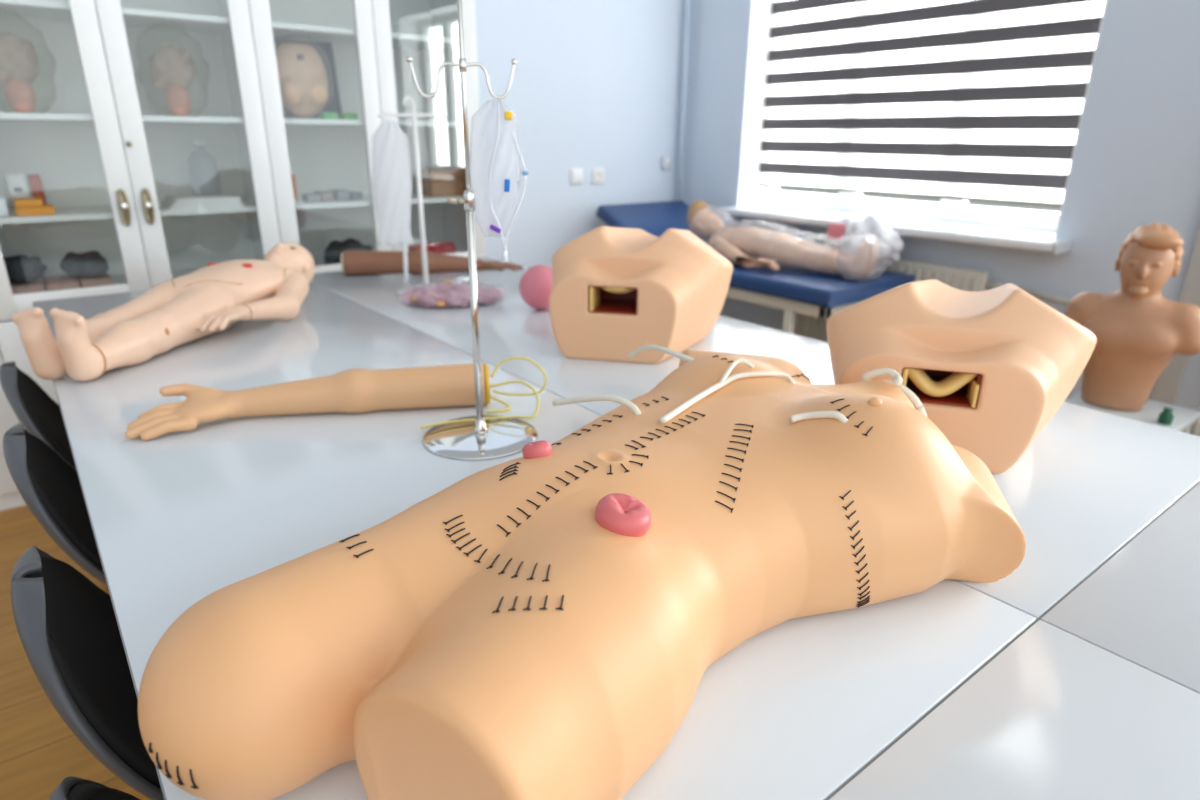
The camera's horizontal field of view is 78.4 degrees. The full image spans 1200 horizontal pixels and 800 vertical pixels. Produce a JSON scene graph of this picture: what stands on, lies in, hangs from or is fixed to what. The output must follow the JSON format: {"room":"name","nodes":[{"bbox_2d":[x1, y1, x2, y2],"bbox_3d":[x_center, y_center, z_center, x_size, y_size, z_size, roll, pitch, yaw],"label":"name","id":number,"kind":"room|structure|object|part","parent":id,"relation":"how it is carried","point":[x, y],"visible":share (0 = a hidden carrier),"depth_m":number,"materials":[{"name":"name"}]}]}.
{"room":"medical training classroom","nodes":[
{"label":"medical training classroom","id":0,"kind":"room"},
{"bbox_2d":[0,505,150,799],"bbox_3d":[-0.413,1.058,0.889,6.760,0.100,5.650,-14,25,-36],"label":"floor","id":1,"kind":"structure","parent":0,"point":[38,750],"depth_m":1.66,"materials":[{"name":"brown wood"}]},
{"bbox_2d":[0,349,26,510],"bbox_3d":[-2.448,-0.535,2.138,0.925,2.020,0.420,-14,25,-36],"label":"tall cabinet","id":2,"kind":"object","parent":1,"relation":"on","point":[10,497],"visible":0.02,"depth_m":2.52,"materials":[{"name":"white wood"}]},
{"bbox_3d":[-2.165,0.073,2.364,0.460,0.587,0.019,-14,25,-36],"label":"door","id":3,"kind":"part","parent":2,"relation":"part of","materials":[{"name":"white wood"}]},
{"bbox_2d":[0,361,108,593],"bbox_3d":[-1.138,0.228,1.921,0.531,0.759,0.476,-14,25,-36],"label":"shell chair","id":4,"kind":"object","parent":1,"relation":"on","point":[39,414],"visible":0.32,"depth_m":1.64,"materials":[{"name":"black plastic"}]},
{"bbox_2d":[16,366,75,467],"bbox_3d":[-1.137,0.021,1.846,0.512,0.298,0.451,-14,25,-36],"label":"cushion","id":5,"kind":"object","parent":4,"relation":"on","point":[39,414],"depth_m":1.71,"materials":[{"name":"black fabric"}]},
{"bbox_3d":[-1.338,0.362,2.002,0.160,0.448,0.033,3,20,7],"label":"leg","id":6,"kind":"part","parent":4,"relation":"part of","materials":[{"name":"brown wood"}]},
{"bbox_2d":[3,423,106,584],"bbox_3d":[-0.830,0.364,1.552,0.531,0.759,0.477,-14,25,-36],"label":"shell chair","id":7,"kind":"object","parent":1,"relation":"on","point":[49,486],"visible":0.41,"depth_m":1.26,"materials":[{"name":"black plastic"}]},
{"bbox_2d":[10,546,163,799],"bbox_3d":[-0.491,0.513,1.145,0.531,0.759,0.477,-14,25,-36],"label":"shell chair","id":8,"kind":"object","parent":1,"relation":"on","point":[67,626],"visible":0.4,"depth_m":0.87,"materials":[{"name":"black plastic"}]},
{"bbox_2d":[48,776,139,799],"bbox_3d":[-0.192,0.644,0.786,0.531,0.759,0.477,-14,25,-36],"label":"shell chair","id":9,"kind":"object","parent":1,"relation":"on","point":[70,788],"visible":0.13,"depth_m":0.66,"materials":[{"name":"grey plastic"}]},
{"bbox_2d":[68,783,139,799],"bbox_3d":[-0.190,0.437,0.712,0.512,0.298,0.451,-14,25,-36],"label":"cushion","id":10,"kind":"object","parent":9,"relation":"on","point":[76,791],"depth_m":0.67,"materials":[{"name":"black fabric"}]},
{"bbox_2d":[0,0,280,423],"bbox_3d":[-1.718,-0.722,2.678,0.925,2.020,0.420,-14,25,-36],"label":"tall cabinet","id":11,"kind":"object","parent":1,"relation":"on","point":[106,160],"visible":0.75,"depth_m":2.66,"materials":[{"name":"white wood"}]},
{"bbox_2d":[0,197,8,215],"bbox_3d":[-2.002,-0.637,2.425,0.075,0.055,0.100,-14,25,-36],"label":"box","id":12,"kind":"object","parent":11,"relation":"on","point":[3,207],"visible":1,"depth_m":2.41,"materials":[{"name":"white"}]},
{"bbox_2d":[5,174,28,212],"bbox_3d":[-1.997,-0.712,2.530,0.050,0.125,0.051,-14,25,-36],"label":"box","id":13,"kind":"object","parent":11,"relation":"on","point":[17,186],"visible":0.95,"depth_m":2.50,"materials":[{"name":"white cardboard"}]},
{"bbox_2d":[10,278,44,293],"bbox_3d":[-1.978,-0.364,2.546,0.095,0.085,0.200,-14,25,-36],"label":"pad","id":14,"kind":"object","parent":11,"relation":"on","point":[36,286],"visible":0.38,"depth_m":2.48,"materials":[{"name":"brown"}]},
{"bbox_2d":[3,254,47,283],"bbox_3d":[-1.997,-0.450,2.518,0.176,0.092,0.144,-14,25,-36],"label":"black cuff","id":15,"kind":"object","parent":14,"relation":"on","point":[21,269],"visible":0.85,"depth_m":2.49,"materials":[{"name":"grey fabric"}]},
{"bbox_2d":[0,9,55,112],"bbox_3d":[-1.909,-1.101,2.392,0.162,0.317,0.239,18,26,40],"label":"model","id":16,"kind":"object","parent":11,"relation":"on","point":[19,60],"visible":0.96,"depth_m":2.39},
{"bbox_3d":[-1.800,-0.020,2.634,0.460,0.587,0.019,-14,25,-36],"label":"door","id":17,"kind":"part","parent":11,"relation":"part of","materials":[{"name":"white"}]},
{"bbox_2d":[14,204,55,215],"bbox_3d":[-1.910,-0.643,2.487,0.105,0.026,0.110,-14,25,-36],"label":"box","id":18,"kind":"object","parent":11,"relation":"on","point":[47,209],"visible":0.73,"depth_m":2.45,"materials":[{"name":"orange cardboard"}]},
{"bbox_2d":[13,197,42,207],"bbox_3d":[-1.920,-0.664,2.471,0.075,0.024,0.100,-14,25,-36],"label":"box","id":19,"kind":"object","parent":18,"relation":"on","point":[33,201],"visible":1,"depth_m":2.44,"materials":[{"name":"orange cardboard"}]},
{"bbox_2d":[28,174,46,203],"bbox_3d":[-1.959,-0.722,2.565,0.034,0.122,0.050,-14,25,-36],"label":"box","id":20,"kind":"object","parent":11,"relation":"on","point":[35,182],"visible":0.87,"depth_m":2.54,"materials":[{"name":"brown cardboard"}]},
{"bbox_2d":[43,275,80,290],"bbox_3d":[-1.899,-0.385,2.604,0.095,0.085,0.200,-14,25,-36],"label":"pad","id":21,"kind":"object","parent":11,"relation":"on","point":[61,282],"visible":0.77,"depth_m":2.54,"materials":[{"name":"brown"}]},
{"bbox_3d":[-1.791,-0.941,2.304,0.460,1.353,0.019,-14,25,-36],"label":"door","id":22,"kind":"part","parent":11,"relation":"part of","materials":[{"name":"white"}]},
{"bbox_2d":[77,272,113,287],"bbox_3d":[-1.820,-0.405,2.663,0.095,0.085,0.200,-14,25,-36],"label":"pad","id":23,"kind":"object","parent":11,"relation":"on","point":[103,280],"visible":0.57,"depth_m":2.59,"materials":[{"name":"brown"}]},
{"bbox_2d":[60,251,108,276],"bbox_3d":[-1.847,-0.488,2.635,0.146,0.088,0.138,-14,25,-36],"label":"black cuff","id":24,"kind":"object","parent":23,"relation":"on","point":[90,263],"visible":1,"depth_m":2.60,"materials":[{"name":"grey fabric"}]},
{"bbox_2d":[0,0,229,33],"bbox_3d":[-1.727,-1.304,2.489,0.889,0.018,0.354,-14,25,-36],"label":"shelf","id":25,"kind":"object","parent":11,"relation":"attached to","point":[37,12],"depth_m":2.52,"materials":[{"name":"white wood"}]},
{"bbox_2d":[0,113,243,123],"bbox_3d":[-1.730,-0.995,2.600,0.889,0.018,0.354,-14,25,-36],"label":"shelf","id":26,"kind":"object","parent":11,"relation":"attached to","point":[5,118],"depth_m":2.60,"materials":[{"name":"white"}]},
{"bbox_3d":[-1.630,-0.659,2.519,0.033,0.125,0.018,-14,25,-36],"label":"handle","id":27,"kind":"part","parent":11,"relation":"part of","materials":[{"name":"gold metal"}]},
{"bbox_3d":[-1.845,-0.807,2.820,0.889,1.922,0.007,-14,25,-36],"label":"panel","id":28,"kind":"part","parent":11,"relation":"part of","materials":[{"name":"white"}]},
{"bbox_2d":[0,200,255,223],"bbox_3d":[-1.733,-0.697,2.707,0.889,0.018,0.354,-14,25,-36],"label":"shelf","id":29,"kind":"object","parent":11,"relation":"attached to","point":[90,209],"depth_m":2.64,"materials":[{"name":"white wood"}]},
{"bbox_3d":[-1.573,-0.673,2.561,0.033,0.125,0.018,-14,25,-36],"label":"handle","id":30,"kind":"part","parent":11,"relation":"part of","materials":[{"name":"gold metal"}]},
{"bbox_2d":[135,23,209,116],"bbox_3d":[-1.542,-1.194,2.663,0.239,0.317,0.162,-12,23,-30],"label":"model","id":31,"kind":"object","parent":11,"relation":"on","point":[172,69],"visible":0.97,"depth_m":2.65},
{"bbox_3d":[-1.427,-1.034,2.574,0.460,1.353,0.019,-14,25,-36],"label":"door","id":32,"kind":"part","parent":11,"relation":"part of","materials":[{"name":"white wood"}]},
{"bbox_2d":[162,204,243,209],"bbox_3d":[-1.506,-0.737,2.789,0.250,0.007,0.200,-13,24,-34],"label":"paper sheet","id":33,"kind":"object","parent":11,"relation":"on","point":[163,205],"visible":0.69,"depth_m":2.71,"materials":[{"name":"white paper"}]},
{"bbox_2d":[162,202,242,207],"bbox_3d":[-1.505,-0.744,2.787,0.240,0.007,0.200,-14,24,-35],"label":"paper sheet","id":34,"kind":"object","parent":33,"relation":"on","point":[164,203],"visible":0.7,"depth_m":2.71,"materials":[{"name":"white paper"}]},
{"bbox_2d":[163,200,241,205],"bbox_3d":[-1.504,-0.751,2.785,0.230,0.007,0.200,-14,25,-36],"label":"paper sheet","id":35,"kind":"object","parent":34,"relation":"on","point":[165,201],"visible":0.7,"depth_m":2.71,"materials":[{"name":"white paper"}]},
{"bbox_2d":[164,198,240,203],"bbox_3d":[-1.504,-0.758,2.784,0.220,0.007,0.200,-15,25,-37],"label":"paper sheet","id":36,"kind":"object","parent":35,"relation":"on","point":[166,199],"visible":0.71,"depth_m":2.71,"materials":[{"name":"white paper"}]},
{"bbox_2d":[165,194,239,201],"bbox_3d":[-1.503,-0.765,2.782,0.210,0.007,0.200,-16,25,-38],"label":"paper sheet","id":37,"kind":"object","parent":36,"relation":"on","point":[182,198],"visible":1,"depth_m":2.75,"materials":[{"name":"white paper"}]},
{"bbox_2d":[188,140,221,193],"bbox_3d":[-1.550,-0.893,2.884,0.100,0.235,0.100,-14,25,-36],"label":"plastic jug","id":38,"kind":"object","parent":11,"relation":"on","point":[196,142],"visible":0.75,"depth_m":2.83,"materials":[{"name":"clear plastic"}]},
{"bbox_2d":[248,0,485,272],"bbox_3d":[-0.997,-0.907,3.212,0.903,2.020,0.420,-14,25,-36],"label":"tall cabinet","id":39,"kind":"object","parent":1,"relation":"on","point":[371,40],"visible":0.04,"depth_m":3.22,"materials":[{"name":"white wood"}]},
{"bbox_2d":[291,172,300,202],"bbox_3d":[-1.246,-0.861,2.974,0.060,0.119,0.060,-14,25,-36],"label":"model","id":40,"kind":"object","parent":39,"relation":"on","point":[294,182],"visible":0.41,"depth_m":2.97},
{"bbox_2d":[274,33,341,118],"bbox_3d":[-1.171,-1.284,2.923,0.290,0.318,0.154,-14,25,-36],"label":"model","id":41,"kind":"object","parent":39,"relation":"on","point":[308,84],"visible":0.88,"depth_m":2.90,"materials":[{"name":"brown"}]},
{"bbox_2d":[288,110,294,116],"bbox_3d":[-1.216,-1.129,2.901,0.025,0.024,0.012,-14,25,-36],"label":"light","id":42,"kind":"object","parent":41,"relation":"attached to","point":[291,113],"depth_m":2.90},
{"bbox_2d":[297,54,303,60],"bbox_3d":[-1.161,-1.329,2.852,0.025,0.024,0.012,-14,25,-36],"label":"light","id":43,"kind":"object","parent":41,"relation":"attached to","point":[300,57],"depth_m":2.85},
{"bbox_2d":[301,193,320,201],"bbox_3d":[-1.194,-0.837,3.040,0.050,0.030,0.090,-14,25,-36],"label":"case","id":44,"kind":"object","parent":39,"relation":"on","point":[308,197],"visible":1,"depth_m":3.01,"materials":[{"name":"grey plastic"}]},
{"bbox_3d":[-1.066,-1.127,2.841,0.450,1.353,0.019,-14,25,-36],"label":"door","id":45,"kind":"part","parent":39,"relation":"part of","materials":[{"name":"white"}]},
{"bbox_2d":[314,191,333,200],"bbox_3d":[-1.159,-0.857,3.089,0.050,0.036,0.090,-16,25,-38],"label":"case","id":46,"kind":"object","parent":39,"relation":"on","point":[325,195],"visible":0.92,"depth_m":3.06,"materials":[{"name":"grey plastic"}]},
{"bbox_2d":[320,112,337,118],"bbox_3d":[-1.078,-1.130,2.928,0.055,0.026,0.050,-14,25,-36],"label":"packet","id":47,"kind":"object","parent":39,"relation":"on","point":[323,115],"visible":0.94,"depth_m":2.91,"materials":[{"name":"green plastic"}]},
{"bbox_2d":[329,189,349,200],"bbox_3d":[-1.099,-0.866,3.108,0.050,0.042,0.090,-18,27,-41],"label":"case","id":48,"kind":"object","parent":39,"relation":"on","point":[339,194],"visible":0.98,"depth_m":3.08,"materials":[{"name":"grey plastic"}]},
{"bbox_2d":[324,238,372,264],"bbox_3d":[-1.096,-0.629,3.208,0.220,0.150,0.200,-14,25,-36],"label":"bag","id":49,"kind":"object","parent":39,"relation":"in","point":[332,255],"visible":0.39,"depth_m":3.14,"materials":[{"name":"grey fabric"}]},
{"bbox_2d":[340,113,357,119],"bbox_3d":[-1.015,-1.146,2.974,0.055,0.026,0.050,-14,25,-36],"label":"packet","id":50,"kind":"object","parent":39,"relation":"on","point":[343,116],"visible":0.99,"depth_m":2.96,"materials":[{"name":"green"}]},
{"bbox_2d":[350,191,362,199],"bbox_3d":[-1.065,-0.878,3.160,0.090,0.030,0.050,18,26,40],"label":"case","id":51,"kind":"object","parent":39,"relation":"on","point":[354,195],"visible":0.66,"depth_m":3.13,"materials":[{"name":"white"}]},
{"bbox_2d":[272,22,458,50],"bbox_3d":[-1.006,-1.488,3.023,0.867,0.018,0.354,-14,25,-36],"label":"shelf","id":52,"kind":"object","parent":39,"relation":"attached to","point":[340,38],"depth_m":2.99,"materials":[{"name":"white"}]},
{"bbox_2d":[284,118,462,126],"bbox_3d":[-1.009,-1.180,3.134,0.867,0.018,0.354,-14,25,-36],"label":"shelf","id":53,"kind":"object","parent":39,"relation":"attached to","point":[289,122],"depth_m":3.12,"materials":[{"name":"white wood"}]},
{"bbox_2d":[295,193,462,209],"bbox_3d":[-1.012,-0.881,3.241,0.867,0.018,0.354,-14,25,-36],"label":"shelf","id":54,"kind":"object","parent":39,"relation":"attached to","point":[367,199],"depth_m":3.05,"materials":[{"name":"white"}]},
{"bbox_3d":[-0.710,-1.218,3.104,0.450,1.353,0.019,-14,25,-36],"label":"door","id":55,"kind":"part","parent":39,"relation":"part of","materials":[{"name":"white"}]},
{"bbox_2d":[408,241,456,253],"bbox_3d":[-0.785,-0.679,3.425,0.220,0.107,0.107,-14,25,-36],"label":"roll","id":56,"kind":"object","parent":39,"relation":"in","point":[448,246],"visible":0.38,"depth_m":3.40,"materials":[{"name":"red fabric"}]},
{"bbox_2d":[421,181,465,196],"bbox_3d":[-0.724,-0.976,3.394,0.180,0.062,0.150,-14,25,-36],"label":"cardboard box","id":57,"kind":"object","parent":39,"relation":"on","point":[437,189],"visible":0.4,"depth_m":3.33,"materials":[{"name":"brown cardboard"}]},
{"bbox_2d":[420,167,465,182],"bbox_3d":[-0.727,-1.032,3.371,0.170,0.058,0.140,-16,25,-38],"label":"cardboard box","id":58,"kind":"object","parent":57,"relation":"on","point":[436,174],"visible":0.88,"depth_m":3.32,"materials":[{"name":"brown cardboard"}]},
{"bbox_2d":[32,281,1037,799],"bbox_3d":[-0.642,0.321,1.679,0.808,0.750,2.621,-14,25,-36],"label":"table","id":59,"kind":"object","parent":1,"relation":"on","point":[802,706],"visible":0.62,"depth_m":0.99,"materials":[{"name":"white laminate"}]},
{"bbox_2d":[12,243,314,380],"bbox_3d":[-1.083,-0.290,2.013,0.460,0.166,1.085,3,20,6],"label":"manikin","id":60,"kind":"object","parent":59,"relation":"on","point":[208,300],"visible":1,"depth_m":1.79,"materials":[{"name":"beige plastic"}]},
{"bbox_2d":[125,357,546,439],"bbox_3d":[-0.462,-0.010,1.353,0.735,0.095,0.180,-3,20,-9],"label":"injection arm","id":61,"kind":"object","parent":59,"relation":"on","point":[356,390],"visible":0.97,"depth_m":1.36},
{"bbox_2d":[406,0,537,459],"bbox_3d":[-0.206,-0.283,1.169,0.200,0.739,0.200,-14,25,-36],"label":"stand","id":62,"kind":"object","parent":59,"relation":"on","point":[479,439],"visible":0.98,"depth_m":1.23,"materials":[{"name":"silver metal"}]},
{"bbox_2d":[469,100,527,262],"bbox_3d":[-0.158,-0.339,1.155,0.090,0.245,0.038,-6,21,-18],"label":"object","id":63,"kind":"object","parent":62,"relation":"hanging from","point":[508,114],"visible":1,"depth_m":1.15,"materials":[{"name":"clear plastic"}]},
{"bbox_2d":[138,345,1025,799],"bbox_3d":[0.117,0.128,0.809,0.636,0.214,0.959,11,22,27],"label":"suture torso","id":64,"kind":"object","parent":59,"relation":"on","point":[544,623],"visible":1,"depth_m":0.62},
{"bbox_2d":[311,256,1199,619],"bbox_3d":[-0.009,0.159,2.147,0.800,0.750,2.621,-14,25,-36],"label":"table","id":65,"kind":"object","parent":1,"relation":"on","point":[1090,481],"visible":0.37,"depth_m":1.32,"materials":[{"name":"white laminate"}]},
{"bbox_2d":[377,96,447,293],"bbox_3d":[-0.588,-0.662,2.405,0.199,0.612,0.199,-14,25,-36],"label":"stand","id":66,"kind":"object","parent":65,"relation":"on","point":[413,114],"visible":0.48,"depth_m":2.38,"materials":[{"name":"white metal"}]},
{"bbox_2d":[372,113,412,283],"bbox_3d":[-0.671,-0.645,2.394,0.122,0.539,0.035,-7,21,-20],"label":"pack","id":67,"kind":"object","parent":66,"relation":"hanging from","point":[391,173],"visible":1,"depth_m":2.37,"materials":[{"name":"white plastic"}]},
{"bbox_2d":[341,250,523,274],"bbox_3d":[-0.628,-0.529,2.800,0.674,0.093,0.107,-4,20,-12],"label":"brown injection arm","id":68,"kind":"object","parent":65,"relation":"on","point":[353,262],"visible":0.91,"depth_m":2.75},
{"bbox_2d":[395,279,508,308],"bbox_3d":[-0.457,-0.333,2.281,0.349,0.077,0.156,-2,20,-8],"label":"bag","id":69,"kind":"object","parent":65,"relation":"on","point":[446,293],"visible":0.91,"depth_m":2.24,"materials":[{"name":"pink plastic"}]},
{"bbox_2d":[451,276,468,283],"bbox_3d":[-0.502,-0.431,2.650,0.040,0.012,0.100,6,20,15],"label":"paper slip","id":70,"kind":"object","parent":69,"relation":"on","point":[463,278],"visible":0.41,"depth_m":2.63,"materials":[{"name":"white paper"}]},
{"bbox_2d":[519,265,552,309],"bbox_3d":[-0.178,-0.341,2.229,0.134,0.134,0.134,-14,25,-36],"label":"ball","id":71,"kind":"object","parent":65,"relation":"on","point":[535,286],"visible":0.73,"depth_m":2.18,"materials":[{"name":"rubber"}]},
{"bbox_2d":[549,226,732,363],"bbox_3d":[0.102,-0.281,1.827,0.440,0.296,0.333,4,20,11],"label":"model","id":72,"kind":"object","parent":65,"relation":"on","point":[616,291],"visible":1,"depth_m":1.71},
{"bbox_2d":[827,279,1096,473],"bbox_3d":[0.619,-0.069,1.286,0.440,0.272,0.333,6,21,16],"label":"model","id":73,"kind":"object","parent":65,"relation":"on","point":[991,368],"visible":0.79,"depth_m":1.16},
{"bbox_2d":[596,201,914,333],"bbox_3d":[0.720,-0.526,3.874,0.660,0.885,1.586,-14,25,-36],"label":"couch","id":74,"kind":"object","parent":1,"relation":"on","point":[817,295],"visible":0.27,"depth_m":3.33,"materials":[{"name":"blue leather"}]},
{"bbox_2d":[685,201,891,280],"bbox_3d":[0.856,-0.801,3.604,0.468,0.262,1.191,-12,23,-32],"label":"manikin","id":75,"kind":"object","parent":74,"relation":"on","point":[747,246],"visible":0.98,"depth_m":3.50,"materials":[{"name":"brown plastic"}]},
{"bbox_2d":[825,214,903,268],"bbox_3d":[1.263,-0.765,3.523,0.202,0.250,0.412,-14,25,-36],"label":"plastic sheet","id":76,"kind":"object","parent":75,"relation":"on","point":[847,226],"visible":0.6,"depth_m":3.44,"materials":[{"name":"white"}]},
{"bbox_3d":[0.846,-0.154,3.368,0.040,0.530,0.040,-14,25,-36],"label":"leg","id":77,"kind":"part","parent":74,"relation":"part of","materials":[{"name":"beige metal"}]},
{"bbox_3d":[0.725,-0.626,3.832,0.580,0.053,1.490,-14,25,-36],"label":"frame","id":78,"kind":"part","parent":74,"relation":"part of","materials":[{"name":"beige metal"}]},
{"bbox_2d":[785,232,814,242],"bbox_3d":[1.012,-0.818,3.866,0.119,0.120,0.219,-14,25,-36],"label":"plastic sheet","id":79,"kind":"object","parent":74,"relation":"on","point":[804,236],"visible":0.1,"depth_m":3.79,"materials":[{"name":"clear plastic"}]},
{"bbox_3d":[0.892,-0.618,3.609,0.660,0.075,1.030,-14,25,-36],"label":"mattress","id":80,"kind":"part","parent":74,"relation":"part of","materials":[{"name":"blue plastic"}]},
{"bbox_2d":[828,620,1199,799],"bbox_3d":[0.610,0.872,0.178,0.808,0.750,1.438,-14,25,-36],"label":"table","id":81,"kind":"object","parent":1,"relation":"on","point":[1056,714],"visible":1,"depth_m":0.66,"materials":[{"name":"white laminate"}]},
{"bbox_2d":[1039,482,1199,693],"bbox_3d":[1.243,0.709,0.646,0.800,0.750,1.438,-14,25,-36],"label":"table","id":82,"kind":"object","parent":1,"relation":"on","point":[1141,606],"visible":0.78,"depth_m":0.85,"materials":[{"name":"white laminate"}]},
{"bbox_2d":[1064,391,1199,433],"bbox_3d":[1.794,0.212,2.575,0.340,0.394,0.340,-14,25,-36],"label":"table","id":83,"kind":"object","parent":1,"relation":"on","point":[1184,418],"visible":0.12,"depth_m":2.47,"materials":[{"name":"white"}]},
{"bbox_2d":[1064,222,1199,410],"bbox_3d":[1.762,-0.272,2.431,0.408,0.611,0.213,17,25,37],"label":"bust","id":84,"kind":"object","parent":83,"relation":"on","point":[1138,331],"visible":0.97,"depth_m":2.37,"materials":[{"name":"brown plastic"}]},
{"bbox_2d":[1157,407,1173,424],"bbox_3d":[1.820,0.051,2.365,0.038,0.050,0.038,-14,25,-36],"label":"bottle","id":85,"kind":"object","parent":83,"relation":"on","point":[1165,417],"visible":1,"depth_m":2.35,"materials":[{"name":"green glass"}]},
{"bbox_3d":[1.986,0.235,2.555,0.028,0.366,0.028,-14,25,-36],"label":"leg","id":86,"kind":"part","parent":83,"relation":"part of","materials":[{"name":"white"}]},
{"bbox_2d":[1190,403,1199,435],"bbox_3d":[2.221,0.053,2.724,0.022,0.600,0.022,-14,25,-36],"label":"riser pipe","id":87,"kind":"object","parent":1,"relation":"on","point":[1196,426],"visible":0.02,"depth_m":2.73,"materials":[{"name":"white"}]},
{"bbox_2d":[475,0,684,267],"bbox_3d":[-2.070,-1.123,2.631,7.060,3.000,0.150,-14,25,-36],"label":"wall","id":88,"kind":"structure","parent":0,"point":[596,83],"depth_m":4.00,"materials":[{"name":"blue paint"}]},
{"bbox_2d":[570,169,582,184],"bbox_3d":[-0.128,-1.242,4.094,0.084,0.084,0.016,-14,25,-36],"label":"wall switch","id":89,"kind":"object","parent":88,"relation":"attached to","point":[576,175],"visible":1,"depth_m":4.08,"materials":[{"name":"white paint"}]},
{"bbox_2d":[592,168,603,183],"bbox_3d":[-0.010,-1.274,4.181,0.084,0.084,0.016,-14,25,-36],"label":"power outlet","id":90,"kind":"object","parent":88,"relation":"attached to","point":[597,173],"visible":1,"depth_m":4.17,"materials":[{"name":"white paint"}]},
{"bbox_2d":[661,156,670,169],"bbox_3d":[0.403,-1.434,4.451,0.060,0.080,0.038,-14,25,-36],"label":"wall sensor","id":91,"kind":"object","parent":88,"relation":"attached to","point":[666,160],"visible":1,"depth_m":4.44,"materials":[{"name":"white plastic"}]},
{"bbox_2d":[677,0,690,200],"bbox_3d":[0.495,-1.726,4.380,0.034,2.800,0.033,-14,25,-36],"label":"trim","id":92,"kind":"structure","parent":88,"relation":"attached to","point":[687,2],"depth_m":4.35,"materials":[{"name":"blue paint"}]},
{"bbox_2d":[682,0,1199,435],"bbox_3d":[2.356,-1.012,2.439,0.300,3.000,5.650,-14,25,-36],"label":"wall","id":93,"kind":"structure","parent":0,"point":[1136,163],"depth_m":2.84,"materials":[{"name":"blue paint"}]},
{"bbox_2d":[796,259,1002,342],"bbox_3d":[1.441,-0.418,3.601,0.086,0.540,1.086,-14,25,-36],"label":"radiator","id":94,"kind":"object","parent":93,"relation":"attached to","point":[964,279],"visible":0.27,"depth_m":3.39,"materials":[{"name":"white metal"}]},
{"bbox_2d":[717,0,1106,254],"bbox_3d":[1.407,-1.546,3.447,0.444,1.454,1.821,-14,25,-36],"label":"window","id":95,"kind":"structure","parent":93,"relation":"attached to","point":[947,220],"depth_m":3.84,"materials":[{"name":"white paint"}]},
{"bbox_3d":[1.385,-0.880,3.676,0.400,0.038,1.815,-14,25,-36],"label":"sill","id":96,"kind":"part","parent":95,"relation":"part of","materials":[{"name":"white paint"}]},
{"bbox_2d":[758,0,1105,207],"bbox_3d":[1.468,-1.653,3.490,0.085,1.319,1.721,-14,25,-36],"label":"zebra blind","id":97,"kind":"object","parent":93,"relation":"attached to","point":[965,100],"visible":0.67,"depth_m":3.47,"materials":[{"name":"fabric"}]},
{"bbox_2d":[1015,285,1071,304],"bbox_3d":[2.042,-0.306,2.815,0.028,0.128,0.913,-14,25,-36],"label":"pipe","id":98,"kind":"object","parent":93,"relation":"attached to","point":[1046,296],"visible":0.26,"depth_m":3.03,"materials":[{"name":"white"}]}
]}

